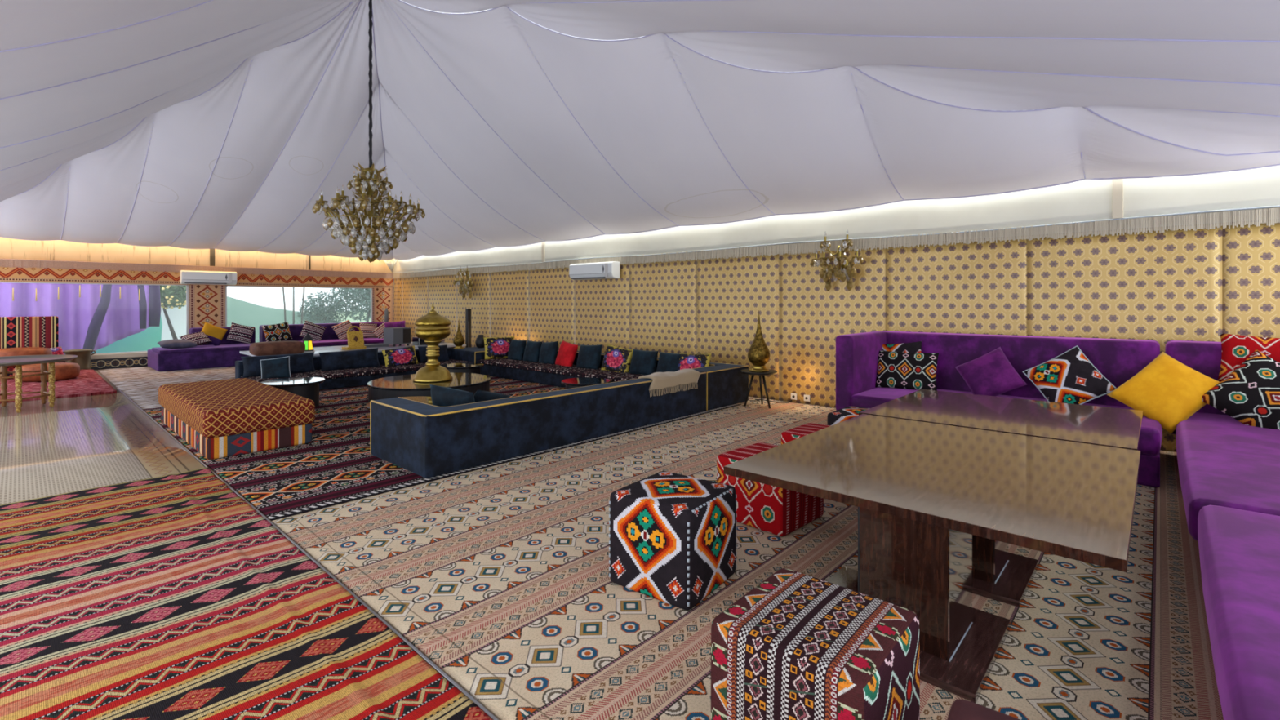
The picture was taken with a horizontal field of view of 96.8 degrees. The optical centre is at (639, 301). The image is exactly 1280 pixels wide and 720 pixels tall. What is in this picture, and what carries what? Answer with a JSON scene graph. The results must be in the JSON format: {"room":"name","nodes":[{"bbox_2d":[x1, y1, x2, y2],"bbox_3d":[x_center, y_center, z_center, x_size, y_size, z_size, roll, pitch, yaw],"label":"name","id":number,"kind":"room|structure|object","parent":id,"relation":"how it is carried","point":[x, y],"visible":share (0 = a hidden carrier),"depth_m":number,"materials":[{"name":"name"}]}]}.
{"room":"tent interior","nodes":[
{"label":"tent interior","id":0,"kind":"room"},
{"bbox_2d":[93,366,251,503],"bbox_3d":[-3.430,1.410,7.066,17.800,0.020,8.800,0,0,42],"label":"floor","id":1,"kind":"structure","parent":0,"point":[96,371],"depth_m":8.88,"materials":[{"name":"brown"}]},
{"bbox_2d":[0,368,116,403],"bbox_3d":[-10.153,1.365,9.013,4.050,0.067,2.400,0,0,42],"label":"shaggy rug","id":2,"kind":"object","parent":1,"relation":"on","point":[89,382],"visible":0.51,"depth_m":8.89,"materials":[{"name":"carpet"}]},
{"bbox_2d":[0,315,58,379],"bbox_3d":[-11.230,0.810,9.903,0.780,1.060,1.560,0,0,42],"label":"bench","id":3,"kind":"object","parent":2,"relation":"on","point":[15,331],"visible":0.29,"depth_m":10.35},
{"bbox_2d":[0,346,52,367],"bbox_3d":[-10.894,0.968,9.989,0.800,0.301,0.800,0,0,42],"label":"pouf","id":4,"kind":"object","parent":3,"relation":"on","point":[22,351],"visible":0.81,"depth_m":9.82,"materials":[{"name":"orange leather"}]},
{"bbox_2d":[13,362,79,382],"bbox_3d":[-10.139,1.200,9.732,0.800,0.271,0.800,0,0,42],"label":"pouf","id":5,"kind":"object","parent":2,"relation":"on","point":[63,371],"visible":0.67,"depth_m":9.58,"materials":[{"name":"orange leather"}]},
{"bbox_2d":[62,349,96,369],"bbox_3d":[-11.105,1.179,11.239,0.408,0.440,0.408,0,0,-8],"label":"brass pot","id":6,"kind":"object","parent":1,"relation":"on","point":[83,359],"visible":0.71,"depth_m":11.17,"materials":[{"name":"brown metal"}]},
{"bbox_2d":[0,392,205,505],"bbox_3d":[-6.492,1.388,5.644,6.000,0.022,2.528,0,0,42],"label":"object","id":7,"kind":"structure","parent":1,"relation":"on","point":[82,442],"depth_m":5.29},
{"bbox_2d":[0,354,77,413],"bbox_3d":[-8.011,1.056,7.244,1.210,0.640,1.210,0,0,42],"label":"tray table","id":8,"kind":"object","parent":7,"relation":"on","point":[17,361],"visible":1,"depth_m":7.41,"materials":[{"name":"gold metal"}]},
{"bbox_2d":[0,354,77,366],"bbox_3d":[-8.011,0.758,7.244,1.210,0.045,1.210,0,0,42],"label":"tray","id":9,"kind":"object","parent":8,"relation":"on","point":[17,361],"depth_m":7.52,"materials":[{"name":"wood"}]},
{"bbox_2d":[97,366,363,410],"bbox_3d":[-6.690,1.392,11.592,6.280,0.014,5.920,0,0,42],"label":"rug","id":10,"kind":"object","parent":1,"relation":"on","point":[141,384],"visible":0.2,"depth_m":10.24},
{"bbox_2d":[147,321,411,371],"bbox_3d":[-8.257,0.977,13.554,1.420,0.820,5.140,0,0,42],"label":"sofa","id":11,"kind":"object","parent":10,"relation":"on","point":[224,354],"visible":0.48,"depth_m":12.03,"materials":[{"name":"fabric"}]},
{"bbox_2d":[157,338,198,348],"bbox_3d":[-9.535,0.876,11.727,0.454,0.184,0.616,0,0,42],"label":"cushion","id":12,"kind":"object","parent":11,"relation":"on","point":[168,344],"visible":1,"depth_m":11.60,"materials":[{"name":"fabric"}]},
{"bbox_2d":[178,331,212,346],"bbox_3d":[-9.437,0.806,12.085,0.298,0.298,0.489,0,0,29],"label":"cushion","id":13,"kind":"object","parent":11,"relation":"on","point":[199,338],"visible":0.75,"depth_m":12.05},
{"bbox_2d":[151,342,252,353],"bbox_3d":[-9.048,1.002,12.393,1.020,0.070,2.320,0,0,42],"label":"seat cushion","id":14,"kind":"object","parent":11,"relation":"on","point":[224,347],"depth_m":11.90,"materials":[{"name":"purple fabric"}]},
{"bbox_2d":[200,322,227,345],"bbox_3d":[-9.345,0.727,12.420,0.569,0.558,0.211,0,0,-39],"label":"cushion","id":15,"kind":"object","parent":11,"relation":"on","point":[215,334],"visible":0.84,"depth_m":12.40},
{"bbox_2d":[189,326,255,345],"bbox_3d":[-9.482,0.797,12.932,0.350,0.420,1.190,0,0,42],"label":"cushion","id":16,"kind":"object","parent":11,"relation":"on","point":[224,341],"depth_m":12.84,"materials":[{"name":"purple fabric"}]},
{"bbox_2d":[226,322,254,343],"bbox_3d":[-9.017,0.727,12.852,0.555,0.510,0.204,0,0,-44],"label":"cushion","id":17,"kind":"object","parent":11,"relation":"on","point":[240,333],"visible":1,"depth_m":12.80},
{"bbox_2d":[261,321,292,342],"bbox_3d":[-8.537,0.737,13.389,0.220,0.493,0.608,0,0,39],"label":"cushion","id":18,"kind":"object","parent":11,"relation":"on","point":[281,331],"visible":0.98,"depth_m":13.33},
{"bbox_2d":[259,323,338,342],"bbox_3d":[-8.406,0.787,14.110,0.350,0.440,1.720,0,0,42],"label":"cushion","id":19,"kind":"object","parent":11,"relation":"on","point":[295,330],"depth_m":13.93,"materials":[{"name":"purple fabric"}]},
{"bbox_2d":[299,320,325,341],"bbox_3d":[-8.029,0.747,13.955,0.613,0.570,0.216,0,0,-39],"label":"cushion","id":20,"kind":"object","parent":11,"relation":"on","point":[316,331],"visible":0.87,"depth_m":13.90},
{"bbox_2d":[331,319,355,339],"bbox_3d":[-7.525,0.747,14.497,0.216,0.562,0.593,0,0,34],"label":"cushion","id":21,"kind":"object","parent":11,"relation":"on","point":[340,330],"visible":0.78,"depth_m":14.40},
{"bbox_2d":[301,337,411,346],"bbox_3d":[-7.324,1.002,14.278,1.020,0.070,2.770,0,0,42],"label":"seat cushion","id":22,"kind":"object","parent":11,"relation":"on","point":[326,341],"depth_m":13.93,"materials":[{"name":"purple fabric"}]},
{"bbox_2d":[338,321,391,337],"bbox_3d":[-7.357,0.787,15.257,0.350,0.440,1.370,0,0,42],"label":"cushion","id":23,"kind":"object","parent":11,"relation":"on","point":[379,323],"depth_m":15.05,"materials":[{"name":"purple fabric"}]},
{"bbox_2d":[359,322,377,337],"bbox_3d":[-7.122,0.767,14.914,0.484,0.422,0.199,0,0,-43],"label":"cushion","id":24,"kind":"object","parent":11,"relation":"on","point":[366,328],"visible":0.68,"depth_m":14.85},
{"bbox_2d":[240,342,466,356],"bbox_3d":[-5.538,1.151,11.297,1.580,0.472,3.700,0,0,42],"label":"table","id":25,"kind":"object","parent":10,"relation":"on","point":[317,350],"visible":0.32,"depth_m":11.13,"materials":[{"name":"white paint"}]},
{"bbox_2d":[248,340,305,355],"bbox_3d":[-6.242,0.810,9.800,0.477,0.246,0.778,0,0,42],"label":"pouf","id":26,"kind":"object","parent":25,"relation":"on","point":[284,347],"visible":0.94,"depth_m":9.61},
{"bbox_2d":[342,325,366,350],"bbox_3d":[-5.479,0.693,10.898,0.200,0.444,0.370,0,0,36],"label":"book stand","id":27,"kind":"object","parent":25,"relation":"on","point":[355,339],"visible":1,"depth_m":10.87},
{"bbox_2d":[383,327,410,346],"bbox_3d":[-5.010,0.730,11.736,0.387,0.370,0.380,0,0,37],"label":"subwoofer","id":28,"kind":"object","parent":25,"relation":"on","point":[392,335],"visible":0.86,"depth_m":11.61,"materials":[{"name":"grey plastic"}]},
{"bbox_2d":[235,347,472,390],"bbox_3d":[-4.729,1.151,9.825,1.040,0.450,3.560,0,0,42],"label":"sofa","id":29,"kind":"object","parent":10,"relation":"on","point":[335,379],"visible":0.36,"depth_m":9.33,"materials":[{"name":"fabric"}]},
{"bbox_2d":[259,355,291,378],"bbox_3d":[-5.493,1.020,8.571,0.420,0.367,0.175,0,0,-24],"label":"cushion","id":30,"kind":"object","parent":29,"relation":"on","point":[279,367],"visible":0.83,"depth_m":8.54,"materials":[{"name":"teal fabric"}]},
{"bbox_2d":[240,351,315,377],"bbox_3d":[-5.665,1.000,8.947,0.212,0.328,1.017,0,0,39],"label":"cushion","id":31,"kind":"object","parent":29,"relation":"on","point":[299,362],"visible":0.67,"depth_m":8.98,"materials":[{"name":"blue fabric"}]},
{"bbox_2d":[319,347,380,371],"bbox_3d":[-4.951,1.000,9.731,0.213,0.346,0.975,0,0,39],"label":"cushion","id":32,"kind":"object","parent":29,"relation":"on","point":[340,360],"visible":0.98,"depth_m":9.64,"materials":[{"name":"blue fabric"}]},
{"bbox_2d":[240,359,472,382],"bbox_3d":[-4.644,1.181,9.748,0.810,0.070,3.520,0,0,42],"label":"seat cushion","id":33,"kind":"object","parent":29,"relation":"on","point":[382,371],"depth_m":9.40,"materials":[{"name":"fabric"}]},
{"bbox_2d":[382,345,417,366],"bbox_3d":[-4.321,1.010,10.266,0.200,0.388,0.643,0,0,42],"label":"cushion","id":34,"kind":"object","parent":29,"relation":"on","point":[406,355],"visible":0.91,"depth_m":10.20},
{"bbox_2d":[417,344,448,363],"bbox_3d":[-3.923,1.000,10.823,0.196,0.318,0.600,0,0,39],"label":"cushion","id":35,"kind":"object","parent":29,"relation":"on","point":[443,356],"visible":0.6,"depth_m":10.82,"materials":[{"name":"blue fabric"}]},
{"bbox_2d":[451,346,484,363],"bbox_3d":[-3.192,1.167,11.503,1.043,0.420,0.970,0,0,42],"label":"block","id":36,"kind":"object","parent":10,"relation":"on","point":[473,354],"visible":0.16,"depth_m":11.04,"materials":[{"name":"fabric"}]},
{"bbox_2d":[453,320,464,349],"bbox_3d":[-3.648,0.649,11.452,0.225,0.615,0.225,0,0,42],"label":"lamp","id":37,"kind":"object","parent":36,"relation":"on","point":[459,340],"visible":1,"depth_m":11.39,"materials":[{"name":"gold metal"}]},
{"bbox_2d":[465,308,471,347],"bbox_3d":[-3.739,0.777,12.389,0.200,1.220,0.200,0,0,42],"label":"speaker","id":38,"kind":"object","parent":10,"relation":"on","point":[468,312],"visible":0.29,"depth_m":12.36},
{"bbox_2d":[116,387,498,719],"bbox_3d":[-3.204,1.386,4.365,13.780,0.028,0.012,0,0,42],"label":"trim","id":39,"kind":"structure","parent":1,"relation":"on","point":[420,654],"depth_m":2.63,"materials":[{"name":"silver metal"}]},
{"bbox_2d":[251,396,1223,719],"bbox_3d":[1.665,1.390,4.081,6.150,0.018,6.110,0,0,42],"label":"carpet","id":40,"kind":"object","parent":1,"relation":"on","point":[498,575],"visible":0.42,"depth_m":2.67,"materials":[{"name":"carpet"}]},
{"bbox_2d":[142,375,741,520],"bbox_3d":[-2.497,1.383,7.453,5.455,0.010,5.470,0,0,42],"label":"dark kilim","id":41,"kind":"object","parent":40,"relation":"on","point":[338,466],"visible":0.33,"depth_m":4.82,"materials":[{"name":"carpet"}]},
{"bbox_2d":[158,377,315,459],"bbox_3d":[-4.328,1.158,6.011,2.447,0.438,0.906,0,0,42],"label":"ottoman","id":42,"kind":"object","parent":41,"relation":"on","point":[229,417],"visible":1,"depth_m":5.32,"materials":[{"name":"fabric"}]},
{"bbox_2d":[260,377,325,406],"bbox_3d":[-4.529,1.206,7.421,0.740,0.340,0.740,0,0,42],"label":"round table","id":43,"kind":"object","parent":41,"relation":"on","point":[305,387],"visible":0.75,"depth_m":7.31,"materials":[{"name":"glass"}]},
{"bbox_2d":[365,395,432,410],"bbox_3d":[-2.510,1.232,6.117,0.800,0.290,0.800,0,0,42],"label":"round table","id":44,"kind":"object","parent":41,"relation":"on","point":[424,399],"visible":0.2,"depth_m":6.29,"materials":[{"name":"black paint"}]},
{"bbox_2d":[367,372,490,403],"bbox_3d":[-2.893,1.232,7.876,1.600,0.290,1.600,0,0,42],"label":"round table","id":45,"kind":"object","parent":41,"relation":"on","point":[403,385],"visible":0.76,"depth_m":7.47,"materials":[{"name":"glass"}]},
{"bbox_2d":[413,302,452,382],"bbox_3d":[-2.856,0.554,7.842,0.520,1.065,0.520,0,0,42],"label":"brass vessel","id":46,"kind":"object","parent":45,"relation":"on","point":[432,327],"visible":1,"depth_m":7.70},
{"bbox_2d":[414,328,450,340],"bbox_3d":[-2.856,0.459,7.842,0.464,0.155,0.464,0,0,42],"label":"bowl","id":47,"kind":"object","parent":46,"relation":"on","point":[423,334],"depth_m":7.66,"materials":[{"name":"gold metal"}]},
{"bbox_2d":[440,362,484,373],"bbox_3d":[-3.039,1.232,9.717,0.720,0.290,0.720,0,0,42],"label":"round table","id":48,"kind":"object","parent":41,"relation":"on","point":[462,367],"visible":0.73,"depth_m":9.54,"materials":[{"name":"glass"}]},
{"bbox_2d":[370,371,706,478],"bbox_3d":[-0.797,1.131,6.113,1.053,0.491,3.693,0,0,42],"label":"sofa","id":49,"kind":"object","parent":41,"relation":"on","point":[425,440],"visible":0.91,"depth_m":5.05,"materials":[{"name":"fabric"}]},
{"bbox_2d":[429,384,475,406],"bbox_3d":[-1.673,0.960,5.135,0.526,0.418,0.212,0,0,22],"label":"bolster","id":50,"kind":"object","parent":49,"relation":"on","point":[441,396],"visible":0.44,"depth_m":5.04,"materials":[{"name":"teal fabric"}]},
{"bbox_2d":[473,389,511,402],"bbox_3d":[-1.456,1.000,5.370,0.218,0.392,0.474,0,0,32],"label":"bolster","id":51,"kind":"object","parent":49,"relation":"on","point":[479,396],"visible":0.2,"depth_m":5.25,"materials":[{"name":"teal fabric"}]},
{"bbox_2d":[638,368,700,396],"bbox_3d":[0.331,0.977,6.753,0.332,0.283,0.999,0,0,42],"label":"throw blanket","id":52,"kind":"object","parent":49,"relation":"on","point":[660,380],"visible":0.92,"depth_m":6.63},
{"bbox_2d":[560,377,610,389],"bbox_3d":[-0.748,1.236,7.866,0.680,0.280,0.680,0,0,42],"label":"round table","id":53,"kind":"object","parent":41,"relation":"on","point":[571,383],"visible":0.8,"depth_m":7.77,"materials":[{"name":"glass"}]},
{"bbox_2d":[476,348,748,410],"bbox_3d":[-0.812,1.131,9.310,5.396,0.492,0.999,0,0,42],"label":"sofa","id":54,"kind":"object","parent":41,"relation":"on","point":[726,385],"visible":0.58,"depth_m":8.72,"materials":[{"name":"fabric"}]},
{"bbox_2d":[483,336,514,359],"bbox_3d":[-2.713,0.900,11.017,0.618,0.429,0.192,0,0,-29],"label":"cushion","id":55,"kind":"object","parent":54,"relation":"on","point":[495,347],"visible":0.78,"depth_m":10.93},
{"bbox_2d":[507,339,526,359],"bbox_3d":[-2.347,0.935,10.844,0.439,0.401,0.206,0,0,39],"label":"cushion","id":56,"kind":"object","parent":54,"relation":"on","point":[517,348],"visible":0.95,"depth_m":10.75,"materials":[{"name":"teal fabric"}]},
{"bbox_2d":[523,340,542,362],"bbox_3d":[-1.986,0.935,10.513,0.444,0.401,0.206,0,0,39],"label":"cushion","id":57,"kind":"object","parent":54,"relation":"on","point":[531,353],"visible":0.88,"depth_m":10.41,"materials":[{"name":"teal fabric"}]},
{"bbox_2d":[538,341,558,364],"bbox_3d":[-1.647,0.935,10.201,0.489,0.462,0.211,0,0,40],"label":"cushion","id":58,"kind":"object","parent":54,"relation":"on","point":[548,350],"visible":0.97,"depth_m":10.10,"materials":[{"name":"teal fabric"}]},
{"bbox_2d":[476,358,646,382],"bbox_3d":[-1.011,1.141,9.349,4.990,0.070,0.715,0,0,42],"label":"seat cushion","id":59,"kind":"object","parent":54,"relation":"on","point":[553,370],"depth_m":9.38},
{"bbox_2d":[555,340,577,366],"bbox_3d":[-1.277,0.935,9.866,0.215,0.496,0.507,0,0,-41],"label":"cushion","id":60,"kind":"object","parent":54,"relation":"on","point":[567,352],"visible":0.94,"depth_m":9.76,"materials":[{"name":"fabric"}]},
{"bbox_2d":[576,344,602,368],"bbox_3d":[-0.847,0.935,9.476,0.212,0.450,0.566,0,0,-45],"label":"cushion","id":61,"kind":"object","parent":54,"relation":"on","point":[588,356],"visible":0.95,"depth_m":9.37,"materials":[{"name":"teal fabric"}]},
{"bbox_2d":[600,344,633,373],"bbox_3d":[-0.363,0.935,9.028,0.636,0.475,0.214,0,0,41],"label":"cushion","id":62,"kind":"object","parent":54,"relation":"on","point":[616,359],"visible":0.91,"depth_m":8.95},
{"bbox_2d":[629,349,658,374],"bbox_3d":[0.054,0.935,8.654,0.499,0.382,0.202,0,0,39],"label":"cushion","id":63,"kind":"object","parent":54,"relation":"on","point":[642,362],"visible":0.99,"depth_m":8.56,"materials":[{"name":"teal fabric"}]},
{"bbox_2d":[656,351,680,372],"bbox_3d":[0.437,0.935,8.303,0.460,0.363,0.198,0,0,40],"label":"cushion","id":64,"kind":"object","parent":54,"relation":"on","point":[667,362],"visible":0.7,"depth_m":8.24,"materials":[{"name":"teal fabric"}]},
{"bbox_2d":[676,352,711,370],"bbox_3d":[0.745,0.935,8.017,0.584,0.423,0.210,0,0,40],"label":"cushion","id":65,"kind":"object","parent":54,"relation":"on","point":[686,361],"visible":0.5,"depth_m":7.95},
{"bbox_2d":[608,471,737,610],"bbox_3d":[0.170,1.164,2.853,0.490,0.470,0.490,0,0,37],"label":"pouf","id":66,"kind":"object","parent":40,"relation":"on","point":[673,540],"visible":1,"depth_m":2.68,"materials":[{"name":"multicoloured"}]},
{"bbox_2d":[740,368,777,408],"bbox_3d":[1.574,1.155,7.531,0.480,0.471,0.480,0,0,42],"label":"stool","id":67,"kind":"object","parent":40,"relation":"on","point":[747,371],"visible":0.86,"depth_m":7.45,"materials":[{"name":"brown wood"}]},
{"bbox_2d":[747,310,770,372],"bbox_3d":[1.574,0.517,7.531,0.294,0.804,0.294,0,0,42],"label":"lamp","id":68,"kind":"object","parent":67,"relation":"on","point":[758,353],"visible":1,"depth_m":7.45,"materials":[{"name":"gold metal"}]},
{"bbox_2d":[716,442,823,536],"bbox_3d":[0.841,1.189,3.676,0.520,0.420,0.520,0,0,-44],"label":"pouf","id":69,"kind":"object","parent":40,"relation":"on","point":[778,511],"visible":0.62,"depth_m":3.46,"materials":[{"name":"fabric"}]},
{"bbox_2d":[781,422,831,444],"bbox_3d":[1.399,1.189,4.331,0.500,0.420,0.500,0,0,42],"label":"pouf","id":70,"kind":"object","parent":40,"relation":"on","point":[787,436],"visible":0.2,"depth_m":4.31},
{"bbox_2d":[711,568,919,719],"bbox_3d":[0.522,1.159,1.690,0.480,0.480,0.480,0,0,41],"label":"pouf","id":71,"kind":"object","parent":40,"relation":"on","point":[797,646],"visible":1,"depth_m":1.57,"materials":[{"name":"fabric"}]},
{"bbox_2d":[826,406,869,426],"bbox_3d":[1.958,1.179,4.957,0.500,0.440,0.500,0,0,42],"label":"pouf","id":72,"kind":"object","parent":40,"relation":"on","point":[839,415],"visible":0.18,"depth_m":4.91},
{"bbox_2d":[724,413,1140,702],"bbox_3d":[1.506,1.089,2.844,1.467,0.599,1.770,0,0,42],"label":"table","id":73,"kind":"object","parent":40,"relation":"on","point":[940,507],"visible":0.94,"depth_m":2.35,"materials":[{"name":"brown wood"}]},
{"bbox_2d":[946,698,1020,719],"bbox_3d":[0.805,1.167,1.073,0.460,0.465,0.460,0,0,37],"label":"pouf","id":74,"kind":"object","parent":40,"relation":"on","point":[961,709],"visible":1,"depth_m":1.30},
{"bbox_2d":[835,330,1162,487],"bbox_3d":[3.387,0.869,5.539,2.503,1.040,1.373,0,0,42],"label":"sofa","id":75,"kind":"object","parent":40,"relation":"on","point":[1118,360],"visible":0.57,"depth_m":5.69,"materials":[{"name":"fabric"}]},
{"bbox_2d":[881,341,921,352],"bbox_3d":[2.876,0.660,6.257,0.476,0.456,0.169,0,0,38],"label":"cushion","id":76,"kind":"object","parent":75,"relation":"on","point":[914,347],"visible":0.29,"depth_m":6.22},
{"bbox_2d":[875,350,938,391],"bbox_3d":[2.869,0.745,6.130,0.622,0.399,0.215,0,0,33],"label":"cushion","id":77,"kind":"object","parent":75,"relation":"on","point":[911,371],"visible":0.99,"depth_m":6.06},
{"bbox_2d":[954,346,1026,396],"bbox_3d":[3.443,0.730,5.602,0.590,0.556,0.294,0,0,26],"label":"cushion","id":78,"kind":"object","parent":75,"relation":"on","point":[991,374],"visible":0.91,"depth_m":5.54,"materials":[{"name":"fabric"}]},
{"bbox_2d":[850,386,1162,455],"bbox_3d":[3.358,1.052,5.399,2.357,0.230,1.126,0,0,42],"label":"seat cushion","id":79,"kind":"object","parent":75,"relation":"on","point":[1151,433],"depth_m":5.58,"materials":[{"name":"purple fabric"}]},
{"bbox_2d":[1022,345,1116,404],"bbox_3d":[3.902,0.720,5.186,0.654,0.620,0.310,0,0,24],"label":"cushion","id":80,"kind":"object","parent":75,"relation":"on","point":[1068,377],"visible":0.89,"depth_m":5.13,"materials":[{"name":"multicoloured fabric"}]},
{"bbox_2d":[1106,351,1219,433],"bbox_3d":[4.315,0.735,4.660,0.658,0.613,0.394,0,0,1],"label":"cushion","id":81,"kind":"object","parent":75,"relation":"on","point":[1167,391],"visible":0.94,"depth_m":4.60,"materials":[{"name":"yellow fabric"}]},
{"bbox_2d":[858,389,1142,450],"bbox_3d":[2.594,1.089,4.074,1.492,0.599,1.446,0,0,42],"label":"table","id":82,"kind":"object","parent":40,"relation":"on","point":[1119,428],"visible":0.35,"depth_m":3.92,"materials":[{"name":"brown wood"}]},
{"bbox_2d":[1164,340,1279,719],"bbox_3d":[3.484,0.869,2.672,1.465,1.040,5.474,0,0,42],"label":"sofa","id":83,"kind":"object","parent":40,"relation":"on","point":[1229,468],"visible":0.84,"depth_m":2.26,"materials":[{"name":"fabric"}]},
{"bbox_2d":[1175,412,1279,541],"bbox_3d":[4.000,1.044,3.470,1.047,0.245,3.027,0,0,42],"label":"seat cushion","id":84,"kind":"object","parent":83,"relation":"on","point":[1224,461],"depth_m":3.24,"materials":[{"name":"purple fabric"}]},
{"bbox_2d":[1197,505,1279,719],"bbox_3d":[2.260,1.042,1.545,1.017,0.250,2.157,0,0,42],"label":"seat cushion","id":85,"kind":"object","parent":83,"relation":"on","point":[1239,549],"depth_m":1.76,"materials":[{"name":"purple fabric"}]},
{"bbox_2d":[1201,349,1279,429],"bbox_3d":[4.721,0.720,4.274,0.397,0.690,0.706,0,0,-32],"label":"cushion","id":86,"kind":"object","parent":83,"relation":"on","point":[1250,394],"visible":0.94,"depth_m":4.27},
{"bbox_2d":[1217,333,1279,381],"bbox_3d":[4.942,0.470,4.426,0.152,0.419,0.632,0,0,-45],"label":"cushion","id":87,"kind":"object","parent":83,"relation":"on","point":[1236,349],"visible":0.61,"depth_m":4.53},
{"bbox_3d":[-1.640,1.388,1.207,7.150,0.022,2.528,0,0,42],"label":"underlay","id":88,"kind":"object","parent":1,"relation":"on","visible":0},
{"bbox_2d":[0,467,493,719],"bbox_3d":[-1.696,1.364,1.258,7.300,0.023,2.528,0,0,42],"label":"red kilim","id":89,"kind":"object","parent":88,"relation":"on","point":[169,597],"visible":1,"depth_m":2.41,"materials":[{"name":"fabric"}]},
{"bbox_2d":[0,236,396,333],"bbox_3d":[-9.868,-0.250,12.885,0.405,2.700,8.700,0,0,42],"label":"wall","id":90,"kind":"structure","parent":0,"point":[20,260],"depth_m":12.82,"materials":[{"name":"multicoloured fabric"}]},
{"bbox_2d":[0,281,188,354],"bbox_3d":[-11.524,0.360,11.270,0.060,1.460,4.080,0,0,42],"label":"window","id":91,"kind":"structure","parent":90,"relation":"in","point":[187,286],"depth_m":12.07,"materials":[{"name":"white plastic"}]},
{"bbox_2d":[90,351,147,359],"bbox_3d":[-9.958,1.137,12.968,0.160,0.095,8.700,0,0,42],"label":"trim","id":92,"kind":"structure","parent":90,"relation":"attached to","point":[143,353],"depth_m":11.86,"materials":[{"name":"beige"}]},
{"bbox_2d":[179,270,236,284],"bbox_3d":[-9.787,-0.535,12.920,0.216,0.300,1.020,0,0,42],"label":"air conditioner","id":93,"kind":"object","parent":90,"relation":"attached to","point":[186,277],"visible":1,"depth_m":12.83,"materials":[{"name":"white plastic"}]},
{"bbox_2d":[225,285,372,326],"bbox_3d":[-8.555,0.360,14.517,0.060,1.460,3.360,0,0,42],"label":"window","id":94,"kind":"structure","parent":90,"relation":"in","point":[225,286],"depth_m":14.23,"materials":[{"name":"grey"}]},
{"bbox_2d":[0,0,1279,260],"bbox_3d":[-3.367,-2.568,7.147,16.921,2.897,8.136,0,0,42],"label":"ceiling","id":95,"kind":"structure","parent":0,"point":[188,124],"depth_m":6.41,"materials":[{"name":"fabric"}]},
{"bbox_2d":[311,0,425,262],"bbox_3d":[-3.376,-2.243,7.126,1.248,3.519,1.252,0,0,-4],"label":"chandelier","id":96,"kind":"object","parent":95,"relation":"hanging from","point":[367,197],"visible":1,"depth_m":6.99,"materials":[{"name":"gold metal"}]},
{"bbox_2d":[391,164,1279,452],"bbox_3d":[-0.478,-0.100,10.221,17.700,3.000,0.140,0,0,42],"label":"wall","id":97,"kind":"structure","parent":0,"point":[1194,257],"depth_m":6.83,"materials":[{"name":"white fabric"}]},
{"bbox_2d":[453,265,473,298],"bbox_3d":[-4.099,-0.446,13.216,0.680,0.772,0.387,0,0,42],"label":"wall sconce","id":98,"kind":"object","parent":97,"relation":"attached to","point":[467,288],"visible":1,"depth_m":13.16,"materials":[{"name":"gold glass"}]},
{"bbox_2d":[568,261,619,279],"bbox_3d":[-0.843,-0.550,10.340,1.140,0.300,0.216,0,0,42],"label":"air conditioner","id":99,"kind":"object","parent":97,"relation":"attached to","point":[610,269],"visible":1,"depth_m":10.18,"materials":[{"name":"white plastic"}]},
{"bbox_2d":[809,229,863,291],"bbox_3d":[2.481,-0.516,7.196,0.674,0.772,0.390,0,0,42],"label":"wall sconce","id":100,"kind":"object","parent":97,"relation":"attached to","point":[842,265],"visible":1,"depth_m":7.15,"materials":[{"name":"gold glass"}]},
{"bbox_3d":[-6.390,-0.100,3.756,17.700,3.000,0.080,0,0,42],"label":"wall","id":101,"kind":"structure","parent":0,"visible":0},
{"bbox_2d":[58,356,147,369],"bbox_3d":[-9.932,1.292,13.014,0.096,0.215,8.804,0,0,42],"label":"baseboard","id":102,"kind":"structure","parent":101,"relation":"attached to","point":[123,362],"depth_m":11.89,"materials":[{"name":"black paint"}]},
{"label":"outside","id":103,"kind":"structure","parent":0,"visible":0},
{"bbox_2d":[0,282,160,355],"bbox_3d":[-13.357,0.225,12.031,0.781,2.250,4.930,0,0,42],"label":"drapery","id":104,"kind":"object","parent":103,"point":[94,317],"visible":0.58,"depth_m":13.00,"materials":[{"name":"purple"}]},
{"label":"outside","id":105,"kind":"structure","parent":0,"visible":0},
{"bbox_2d":[303,311,370,322],"bbox_3d":[-32.439,1.460,43.213,73.800,0.001,100.000,0,0,42],"label":"ground","id":106,"kind":"structure","parent":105,"point":[351,320],"depth_m":47.60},
{"bbox_2d":[92,316,162,353],"bbox_3d":[-12.763,0.800,14.110,0.080,1.200,1.400,0,0,42],"label":"tarpaulin","id":107,"kind":"object","parent":106,"relation":"on","point":[148,339],"visible":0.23,"depth_m":14.27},
{"bbox_2d":[160,285,186,339],"bbox_3d":[-12.833,0.269,15.606,1.283,2.418,1.178,0,0,42],"label":"citrus tree","id":108,"kind":"object","parent":106,"relation":"on","point":[173,296],"visible":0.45,"depth_m":15.43,"materials":[{"name":"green plant"}]},
{"bbox_2d":[160,304,186,341],"bbox_3d":[-13.260,0.755,16.359,0.150,1.410,1.550,0,0,42],"label":"wall","id":109,"kind":"structure","parent":106,"relation":"on","point":[177,317],"depth_m":16.23,"materials":[{"name":"white"}]},
{"bbox_2d":[226,296,342,342],"bbox_3d":[-11.031,0.362,23.502,5.600,2.195,14.000,0,0,42],"label":"slope","id":110,"kind":"structure","parent":106,"relation":"on","point":[238,312],"depth_m":20.33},
{"bbox_2d":[295,290,348,323],"bbox_3d":[-12.340,0.512,22.090,1.706,1.895,1.883,0,0,42],"label":"leafy bush","id":111,"kind":"object","parent":106,"relation":"on","point":[319,313],"visible":0.76,"depth_m":21.82,"materials":[{"name":"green plant"}]},
{"bbox_2d":[328,288,370,322],"bbox_3d":[-10.633,0.123,22.442,2.125,2.687,3.079,0,0,42],"label":"leafy tree","id":112,"kind":"object","parent":106,"relation":"on","point":[365,294],"visible":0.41,"depth_m":21.74,"materials":[{"name":"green plant"}]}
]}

